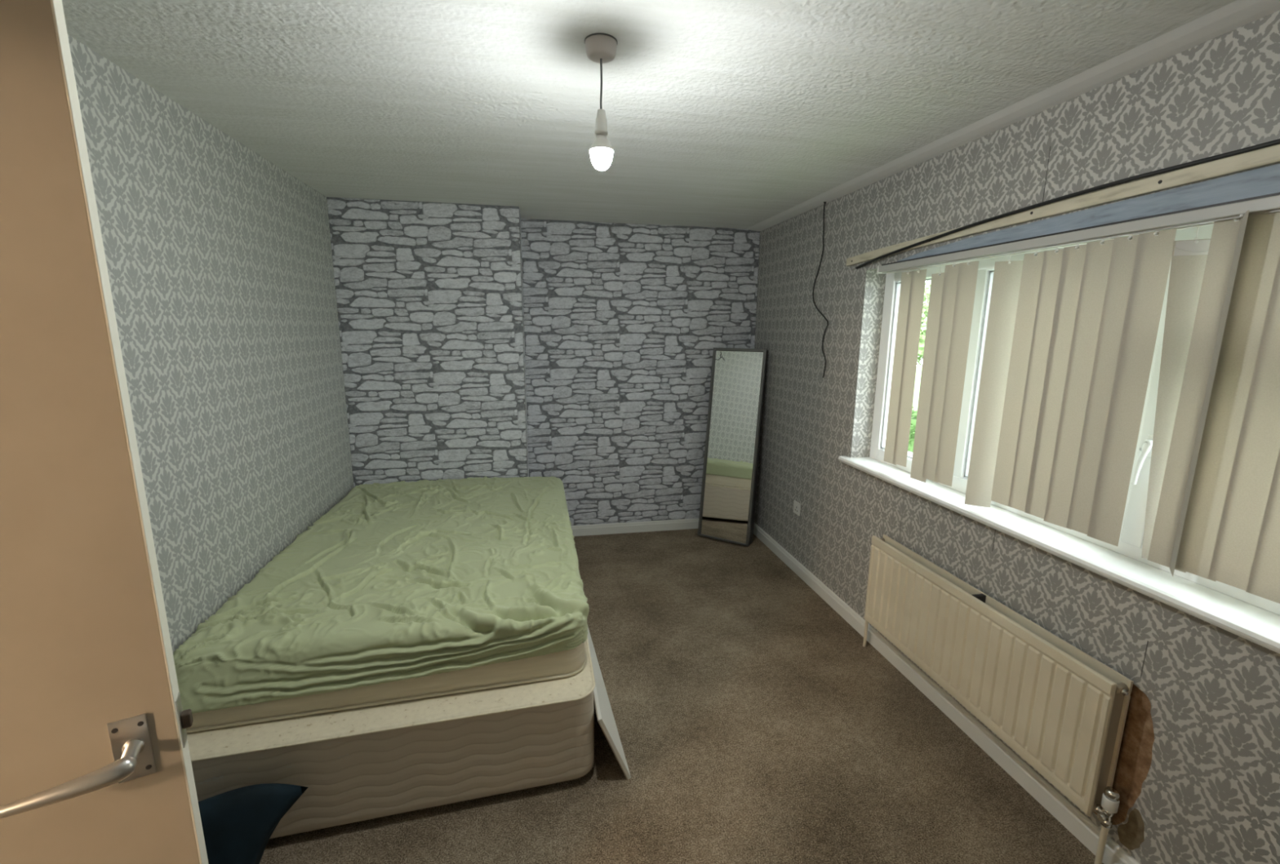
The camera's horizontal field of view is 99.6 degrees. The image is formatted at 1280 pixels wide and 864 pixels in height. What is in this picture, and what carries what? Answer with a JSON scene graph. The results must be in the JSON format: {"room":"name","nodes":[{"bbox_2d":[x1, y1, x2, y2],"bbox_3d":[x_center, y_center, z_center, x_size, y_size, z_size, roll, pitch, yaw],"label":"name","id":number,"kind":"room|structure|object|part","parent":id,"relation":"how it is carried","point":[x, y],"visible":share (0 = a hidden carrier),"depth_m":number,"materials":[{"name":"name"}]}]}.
{"room":"bedroom","nodes":[
{"label":"bedroom","id":0,"kind":"room"},
{"bbox_2d":[67,34,354,654],"bbox_3d":[-1.521,0.194,1.266,0.120,2.400,5.743,-2,11,-11],"label":"wall","id":1,"kind":"structure","parent":0,"point":[219,258],"depth_m":2.05,"materials":[{"name":"paper"}]},
{"bbox_2d":[0,0,208,863],"bbox_3d":[-0.981,0.498,0.630,0.712,2.035,0.105,-6,13,-31],"label":"door","id":2,"kind":"structure","parent":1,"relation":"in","point":[95,764],"depth_m":0.72,"materials":[{"name":"paint"}]},
{"bbox_3d":[-0.762,0.472,0.721,0.061,0.029,0.159,10,14,40],"label":"lever handle","id":3,"kind":"part","parent":2,"relation":"part of","materials":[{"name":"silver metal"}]},
{"bbox_3d":[-0.741,0.462,0.789,0.042,0.099,0.003,-6,13,-31],"label":"handle plate","id":4,"kind":"part","parent":2,"relation":"part of","materials":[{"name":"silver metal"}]},
{"bbox_3d":[-0.705,0.442,0.831,0.002,0.080,0.025,-6,13,-31],"label":"latch plate","id":5,"kind":"part","parent":2,"relation":"part of","materials":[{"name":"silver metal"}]},
{"bbox_2d":[326,196,527,487],"bbox_3d":[-1.403,-0.301,3.860,1.146,2.400,0.602,-2,11,-11],"label":"wall","id":6,"kind":"structure","parent":0,"point":[428,295],"depth_m":3.50,"materials":[{"name":"paper"}]},
{"bbox_2d":[518,206,528,476],"bbox_3d":[-0.821,-0.299,3.872,0.007,2.400,0.399,-2,11,-11],"label":"wall","id":7,"kind":"structure","parent":0,"point":[519,217],"depth_m":3.74,"materials":[{"name":"paper"}]},
{"bbox_2d":[520,218,759,525],"bbox_3d":[0.158,-0.383,4.355,2.108,2.400,0.203,-2,11,-11],"label":"wall","id":8,"kind":"structure","parent":0,"point":[624,322],"depth_m":4.17,"materials":[{"name":"paper"}]},
{"bbox_2d":[571,518,698,536],"bbox_3d":[0.021,0.778,4.441,1.808,0.085,0.018,-2,11,-11],"label":"baseboard","id":9,"kind":"structure","parent":8,"relation":"attached to","point":[689,523],"depth_m":4.42,"materials":[{"name":"white paint"}]},
{"bbox_2d":[62,0,1235,228],"bbox_3d":[-0.848,-1.067,1.180,5.232,0.120,5.793,-2,11,-11],"label":"ceiling","id":10,"kind":"structure","parent":0,"point":[720,113],"depth_m":1.69,"materials":[{"name":"white paint"}]},
{"bbox_2d":[584,32,617,170],"bbox_3d":[-0.107,-0.893,1.488,0.089,0.323,0.089,-2,11,-11],"label":"pendant light","id":11,"kind":"object","parent":10,"relation":"hanging from","point":[600,47],"visible":1,"depth_m":1.48,"materials":[{"name":"grey plastic"}]},
{"bbox_3d":[-0.106,-0.948,1.477,0.008,0.132,0.006,-2,11,-11],"label":"cord","id":12,"kind":"part","parent":11,"relation":"part of","materials":[{"name":"grey plastic"}]},
{"bbox_3d":[-0.108,-0.759,1.513,0.064,0.050,0.064,-2,11,-11],"label":"bulb","id":13,"kind":"part","parent":11,"relation":"part of","materials":[{"name":"white glass"}]},
{"bbox_2d":[259,528,1103,863],"bbox_3d":[-0.870,1.409,1.654,5.232,0.120,5.793,-2,11,-11],"label":"floor","id":14,"kind":"structure","parent":0,"point":[755,723],"depth_m":2.09,"materials":[{"name":"brown carpet"}]},
{"bbox_2d":[198,782,308,863],"bbox_3d":[-1.214,1.197,1.526,0.488,0.314,0.146,-5,12,-25],"label":"cushion","id":15,"kind":"object","parent":14,"relation":"on","point":[238,824],"visible":0.6,"depth_m":1.53,"materials":[{"name":"fabric"}]},
{"bbox_2d":[186,636,595,838],"bbox_3d":[-1.012,0.944,2.760,1.378,0.374,2.119,-2,11,-11],"label":"bed base","id":16,"kind":"object","parent":14,"relation":"on","point":[367,762],"visible":0.27,"depth_m":1.79,"materials":[{"name":"fabric"}]},
{"bbox_2d":[186,642,586,733],"bbox_3d":[-1.028,0.656,2.760,1.352,0.185,2.003,-2,11,-11],"label":"mattress","id":17,"kind":"object","parent":16,"relation":"on","point":[566,663],"visible":0.21,"depth_m":1.86,"materials":[{"name":"beige fabric"}]},
{"bbox_2d":[173,475,588,713],"bbox_3d":[-1.028,0.571,2.743,1.382,0.215,2.025,-2,11,-11],"label":"fitted sheet","id":18,"kind":"object","parent":17,"relation":"on","point":[398,580],"visible":0.99,"depth_m":2.06,"materials":[{"name":"green fabric"}]},
{"bbox_2d":[586,626,631,779],"bbox_3d":[-0.175,1.072,2.382,0.129,0.278,0.861,-2,11,-11],"label":"board","id":19,"kind":"object","parent":14,"relation":"on","point":[605,716],"visible":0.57,"depth_m":2.07,"materials":[{"name":"white wood"}]},
{"bbox_2d":[697,347,768,546],"bbox_3d":[0.713,0.106,4.203,0.424,1.492,0.241,7,13,30],"label":"floor mirror","id":20,"kind":"object","parent":14,"relation":"on","point":[738,375],"visible":1,"depth_m":4.18,"materials":[{"name":"grey mirror"}]},
{"bbox_2d":[754,9,1279,863],"bbox_3d":[1.504,0.091,1.941,0.212,2.400,5.543,-2,11,-11],"label":"wall","id":21,"kind":"structure","parent":0,"point":[1197,779],"depth_m":1.79,"materials":[{"name":"paper"}]},
{"bbox_2d":[793,500,800,515],"bbox_3d":[1.070,0.520,3.694,0.012,0.086,0.086,-2,11,-11],"label":"wall socket","id":22,"kind":"object","parent":21,"relation":"attached to","point":[797,506],"visible":1,"depth_m":3.68,"materials":[{"name":"white plastic"}]},
{"bbox_2d":[812,201,828,377],"bbox_3d":[1.099,-0.860,3.296,0.028,1.041,0.218,-2,11,-11],"label":"wire","id":23,"kind":"object","parent":21,"relation":"hanging from","point":[824,202],"visible":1,"depth_m":3.28,"materials":[{"name":"black"}]},
{"bbox_2d":[753,522,1139,863],"bbox_3d":[1.390,1.239,2.099,0.018,0.085,5.223,-2,11,-11],"label":"baseboard","id":24,"kind":"structure","parent":21,"relation":"attached to","point":[1072,818],"depth_m":2.21,"materials":[{"name":"white paint"}]},
{"bbox_2d":[862,533,1133,863],"bbox_3d":[1.319,0.940,2.213,0.100,0.639,1.260,-2,11,-11],"label":"radiator","id":25,"kind":"object","parent":21,"relation":"attached to","point":[1062,709],"visible":1,"depth_m":1.93,"materials":[{"name":"beige metal"}]},
{"bbox_2d":[746,0,1279,231],"bbox_3d":[1.363,-1.068,1.648,0.115,0.014,5.223,-2,11,-11],"label":"trim","id":26,"kind":"structure","parent":21,"relation":"attached to","point":[1233,15],"depth_m":1.68,"materials":[{"name":"white paint"}]},
{"bbox_2d":[838,224,1279,653],"bbox_3d":[1.491,-0.115,1.796,0.230,1.050,2.545,-2,11,-11],"label":"window","id":27,"kind":"structure","parent":21,"relation":"in","point":[1255,619],"depth_m":1.80,"materials":[{"name":"white plastic"}]},
{"bbox_3d":[1.457,0.386,1.886,0.170,0.030,2.545,-2,11,-11],"label":"sill","id":28,"kind":"part","parent":27,"relation":"part of","materials":[{"name":"white plastic"}]},
{"bbox_2d":[876,191,1279,603],"bbox_3d":[1.435,-0.130,1.724,0.143,1.011,2.230,-2,11,-11],"label":"vertical blind","id":29,"kind":"object","parent":27,"relation":"attached to","point":[1072,331],"visible":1,"depth_m":1.61,"materials":[{"name":"beige fabric"}]},
{"bbox_3d":[1.531,0.086,1.641,0.037,0.155,0.032,-2,11,-11],"label":"handle","id":30,"kind":"part","parent":27,"relation":"part of","materials":[{"name":"white plastic"}]},
{"bbox_2d":[845,143,1279,266],"bbox_3d":[1.397,-0.731,1.757,0.024,0.098,2.575,-2,11,-11],"label":"batten","id":31,"kind":"object","parent":21,"relation":"attached to","point":[1270,155],"visible":0.99,"depth_m":1.60,"materials":[{"name":"beige wood"}]},
{"bbox_2d":[855,138,1279,268],"bbox_3d":[1.395,-0.722,1.723,0.032,0.144,2.467,-2,11,-11],"label":"cable","id":32,"kind":"object","parent":31,"relation":"on","point":[1277,141],"visible":1,"depth_m":1.63,"materials":[{"name":"black plastic"}]},
{"label":"outside","id":33,"kind":"structure","parent":0,"visible":0},
{"bbox_2d":[912,366,921,411],"bbox_3d":[26.165,-0.669,28.314,58.008,0.200,75.000,-2,11,-11],"label":"ground","id":34,"kind":"structure","parent":33,"point":[918,371],"depth_m":41.62,"materials":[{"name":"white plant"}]},
{"bbox_2d":[907,406,917,452],"bbox_3d":[9.550,-0.628,22.539,1.389,1.959,13.812,-2,11,-11],"label":"hedge","id":35,"kind":"object","parent":34,"relation":"on","point":[913,418],"visible":0.03,"depth_m":19.55,"materials":[{"name":"green plant"}]},
{"bbox_2d":[916,280,931,366],"bbox_3d":[13.096,-4.294,26.840,5.507,7.288,5.536,-2,11,-11],"label":"tree","id":36,"kind":"object","parent":34,"relation":"on","point":[927,286],"visible":0.02,"depth_m":25.55,"materials":[{"name":"green plant"}]},
{"bbox_2d":[918,288,930,355],"bbox_3d":[13.248,-3.090,20.945,5.497,7.142,5.460,-2,11,-11],"label":"tree","id":37,"kind":"object","parent":34,"relation":"on","point":[925,308],"visible":0.02,"depth_m":21.25,"materials":[{"name":"green plant"}]},
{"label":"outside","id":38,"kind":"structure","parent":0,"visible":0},
{"bbox_2d":[907,450,912,456],"bbox_3d":[5.546,-0.213,24.375,8.000,0.030,75.000,-2,11,-11],"label":"road","id":39,"kind":"structure","parent":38,"point":[910,453],"depth_m":19.33,"materials":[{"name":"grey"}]}
]}

